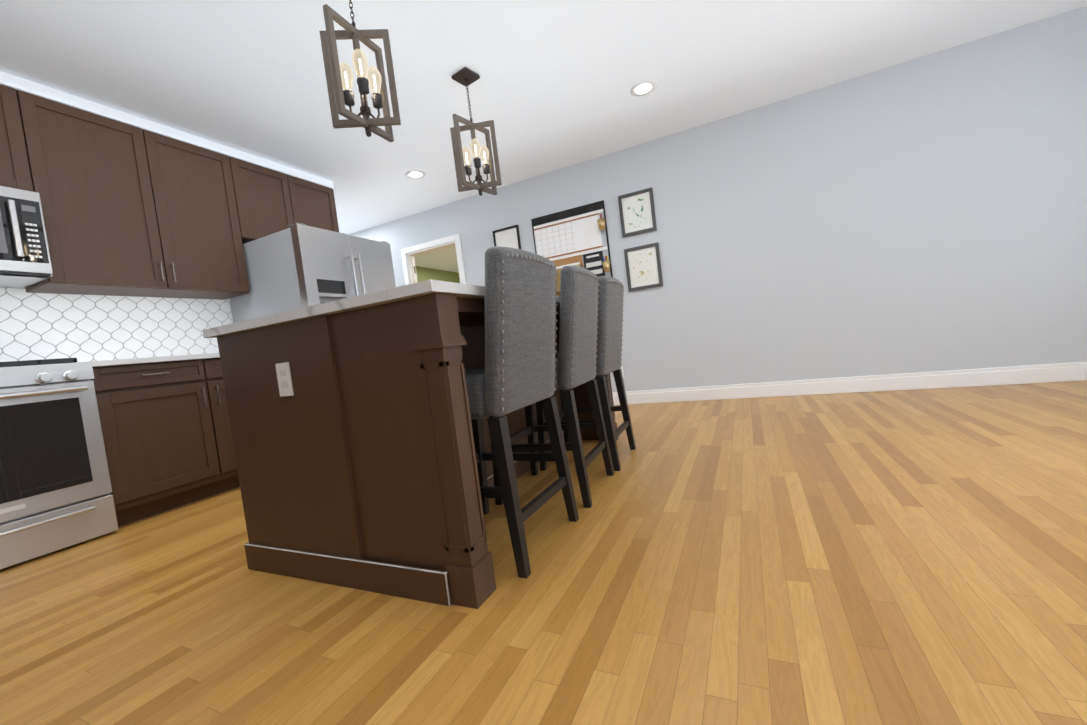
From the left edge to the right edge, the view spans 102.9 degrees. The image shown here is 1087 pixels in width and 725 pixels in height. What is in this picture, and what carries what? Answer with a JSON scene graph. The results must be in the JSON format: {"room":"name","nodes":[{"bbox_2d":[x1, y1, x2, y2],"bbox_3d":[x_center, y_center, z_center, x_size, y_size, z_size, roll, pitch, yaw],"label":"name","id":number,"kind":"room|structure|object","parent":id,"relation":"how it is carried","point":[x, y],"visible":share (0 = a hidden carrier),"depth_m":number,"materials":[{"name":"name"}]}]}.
{"room":"kitchen","nodes":[
{"label":"kitchen","id":0,"kind":"room"},
{"bbox_2d":[0,71,333,188],"bbox_3d":[-2.279,-1.567,2.223,1.778,0.064,3.658,-6,3,25],"label":"crown molding","id":1,"kind":"structure","parent":0,"point":[25,85],"depth_m":2.81,"materials":[{"name":"white wood"}]},
{"bbox_2d":[416,266,459,282],"bbox_3d":[-2.481,-0.577,8.053,0.120,2.485,3.725,-6,3,25],"label":"wall","id":2,"kind":"structure","parent":0,"point":[424,274],"depth_m":8.79,"materials":[{"name":"green paint"}]},
{"bbox_2d":[0,381,1086,724],"bbox_3d":[0.280,0.542,4.012,8.940,0.060,8.900,-6,3,25],"label":"floor","id":3,"kind":"structure","parent":0,"point":[902,557],"depth_m":1.21,"materials":[{"name":"brown wood"}]},
{"bbox_2d":[0,358,118,569],"bbox_3d":[-2.729,0.494,2.057,0.710,0.942,0.769,-6,3,25],"label":"range","id":4,"kind":"object","parent":3,"relation":"on","point":[55,488],"visible":1,"depth_m":2.09,"materials":[{"name":"silver metal"}]},
{"bbox_2d":[91,358,239,526],"bbox_3d":[-2.387,0.444,2.913,0.616,0.884,1.069,-6,3,25],"label":"base cabinet","id":5,"kind":"object","parent":3,"relation":"on","point":[167,435],"visible":0.69,"depth_m":2.52,"materials":[{"name":"brown wood"}]},
{"bbox_2d":[89,353,219,366],"bbox_3d":[-2.431,-0.012,2.887,0.631,0.030,1.070,-6,3,25],"label":"countertop","id":6,"kind":"structure","parent":5,"relation":"on","point":[104,363],"depth_m":2.50,"materials":[{"name":"white stone"}]},
{"bbox_2d":[230,223,395,322],"bbox_3d":[-1.833,-0.114,3.692,0.978,1.787,0.897,-6,3,25],"label":"fridge","id":7,"kind":"object","parent":3,"relation":"on","point":[295,266],"visible":0.33,"depth_m":3.28,"materials":[{"name":"grey metal"}]},
{"bbox_2d":[203,280,618,608],"bbox_3d":[-0.287,0.192,2.325,1.070,0.920,2.070,-6,3,25],"label":"kitchen island","id":8,"kind":"object","parent":3,"relation":"on","point":[352,436],"visible":0.71,"depth_m":1.37,"materials":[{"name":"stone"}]},
{"bbox_2d":[465,246,578,578],"bbox_3d":[-0.201,0.152,1.609,0.511,1.041,0.446,-6,3,26],"label":"counter stool","id":9,"kind":"object","parent":3,"relation":"on","point":[517,372],"visible":0.81,"depth_m":1.41,"materials":[{"name":"grey fabric"}]},
{"bbox_2d":[489,266,613,507],"bbox_3d":[0.031,0.102,2.097,0.511,1.041,0.446,-6,3,22],"label":"counter stool","id":10,"kind":"object","parent":3,"relation":"on","point":[575,363],"visible":0.75,"depth_m":1.92,"materials":[{"name":"grey fabric"}]},
{"bbox_2d":[536,276,635,470],"bbox_3d":[0.238,0.057,2.544,0.511,1.041,0.446,-6,3,23],"label":"counter stool","id":11,"kind":"object","parent":3,"relation":"on","point":[610,324],"visible":0.71,"depth_m":2.38,"materials":[{"name":"grey fabric"}]},
{"bbox_2d":[0,0,1086,272],"bbox_3d":[-0.031,-1.981,3.902,8.940,0.060,8.900,-6,3,25],"label":"ceiling","id":12,"kind":"structure","parent":0,"point":[552,86],"depth_m":2.77,"materials":[{"name":"white paint"}]},
{"bbox_2d":[319,0,400,141],"bbox_3d":[-0.816,-1.379,1.895,0.277,0.766,0.185,-9,3,-37],"label":"pendant light","id":13,"kind":"object","parent":12,"relation":"hanging from","point":[339,78],"visible":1,"depth_m":1.89,"materials":[{"name":"brown wood"}]},
{"bbox_2d":[406,170,425,178],"bbox_3d":[-1.232,-1.811,4.169,0.188,0.004,0.188,-6,3,25],"label":"recessed light","id":14,"kind":"object","parent":12,"relation":"in","point":[415,174],"visible":1,"depth_m":4.17,"materials":[{"name":"white"}]},
{"bbox_2d":[450,67,501,195],"bbox_3d":[-0.451,-1.463,2.790,0.277,0.766,0.185,-8,3,-23],"label":"pendant light","id":15,"kind":"object","parent":12,"relation":"hanging from","point":[465,76],"visible":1,"depth_m":2.79,"materials":[{"name":"brown wood"}]},
{"bbox_2d":[630,81,655,95],"bbox_3d":[0.733,-2.010,3.177,0.188,0.004,0.188,-6,3,25],"label":"recessed light","id":16,"kind":"object","parent":12,"relation":"in","point":[643,88],"visible":1,"depth_m":3.17,"materials":[{"name":"white plastic"}]},
{"bbox_2d":[349,6,1086,391],"bbox_3d":[0.405,-0.780,4.557,8.700,2.485,0.120,-6,3,25],"label":"wall","id":17,"kind":"structure","parent":0,"point":[923,214],"depth_m":3.47,"materials":[{"name":"grey paint"}]},
{"bbox_2d":[401,234,465,284],"bbox_3d":[-1.229,-0.425,5.355,0.905,2.110,0.156,-6,3,25],"label":"door frame","id":18,"kind":"structure","parent":17,"relation":"attached to","point":[428,247],"depth_m":5.28,"materials":[{"name":"white wood"}]},
{"bbox_2d":[492,225,520,248],"bbox_3d":[-0.398,-1.275,4.800,0.323,0.430,0.022,-6,3,25],"label":"picture frame","id":19,"kind":"object","parent":17,"relation":"attached to","point":[507,237],"visible":0.48,"depth_m":4.79,"materials":[{"name":"black"}]},
{"bbox_2d":[531,200,612,295],"bbox_3d":[0.280,-1.091,4.462,0.816,0.970,0.095,-6,3,25],"label":"organizer","id":20,"kind":"object","parent":17,"relation":"attached to","point":[569,237],"visible":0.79,"depth_m":4.46,"materials":[{"name":"black"}]},
{"bbox_2d":[618,187,656,237],"bbox_3d":[0.903,-1.443,4.176,0.333,0.400,0.022,-6,3,25],"label":"picture frame","id":21,"kind":"object","parent":17,"relation":"attached to","point":[637,212],"visible":0.98,"depth_m":4.17,"materials":[{"name":"grey paper"}]},
{"bbox_2d":[624,242,662,291],"bbox_3d":[0.967,-0.922,4.199,0.333,0.415,0.022,-6,3,25],"label":"picture frame","id":22,"kind":"object","parent":17,"relation":"attached to","point":[643,266],"visible":0.96,"depth_m":4.20,"materials":[{"name":"grey"}]},
{"bbox_2d":[612,362,1086,404],"bbox_3d":[0.520,0.392,4.547,8.700,0.132,0.016,-6,3,25],"label":"baseboard","id":23,"kind":"structure","parent":17,"relation":"attached to","point":[1050,373],"depth_m":3.50,"materials":[{"name":"white wood"}]},
{"bbox_3d":[-2.998,-0.277,2.655,0.120,2.485,3.840,-6,3,25],"label":"wall","id":24,"kind":"structure","parent":0,"visible":0},
{"bbox_2d":[0,84,39,193],"bbox_3d":[-3.103,-1.141,2.059,0.338,0.565,0.764,-6,3,25],"label":"upper cabinet","id":25,"kind":"object","parent":24,"relation":"attached to","point":[17,166],"depth_m":2.30,"materials":[{"name":"brown wood"}]},
{"bbox_2d":[0,186,52,287],"bbox_3d":[-2.992,-0.636,2.061,0.442,0.447,0.756,-6,3,25],"label":"microwave","id":26,"kind":"object","parent":25,"relation":"attached to","point":[25,260],"visible":1,"depth_m":2.25,"materials":[{"name":"silver metal"}]},
{"bbox_2d":[0,288,233,361],"bbox_3d":[-3.100,-0.163,2.266,0.008,0.483,2.774,-6,3,25],"label":"tile backsplash","id":27,"kind":"structure","parent":24,"relation":"attached to","point":[79,327],"depth_m":2.80,"materials":[{"name":"white tile"}]},
{"bbox_2d":[20,90,251,299],"bbox_3d":[-2.690,-0.988,2.894,0.338,1.043,1.182,-6,3,25],"label":"upper cabinet","id":28,"kind":"object","parent":24,"relation":"attached to","point":[129,210],"depth_m":2.73,"materials":[{"name":"brown wood"}]},
{"bbox_2d":[240,160,338,240],"bbox_3d":[-2.300,-1.288,3.777,0.338,0.620,0.917,-6,3,25],"label":"upper cabinet","id":29,"kind":"object","parent":24,"relation":"attached to","point":[277,200],"depth_m":3.64,"materials":[{"name":"brown wood"}]}
]}

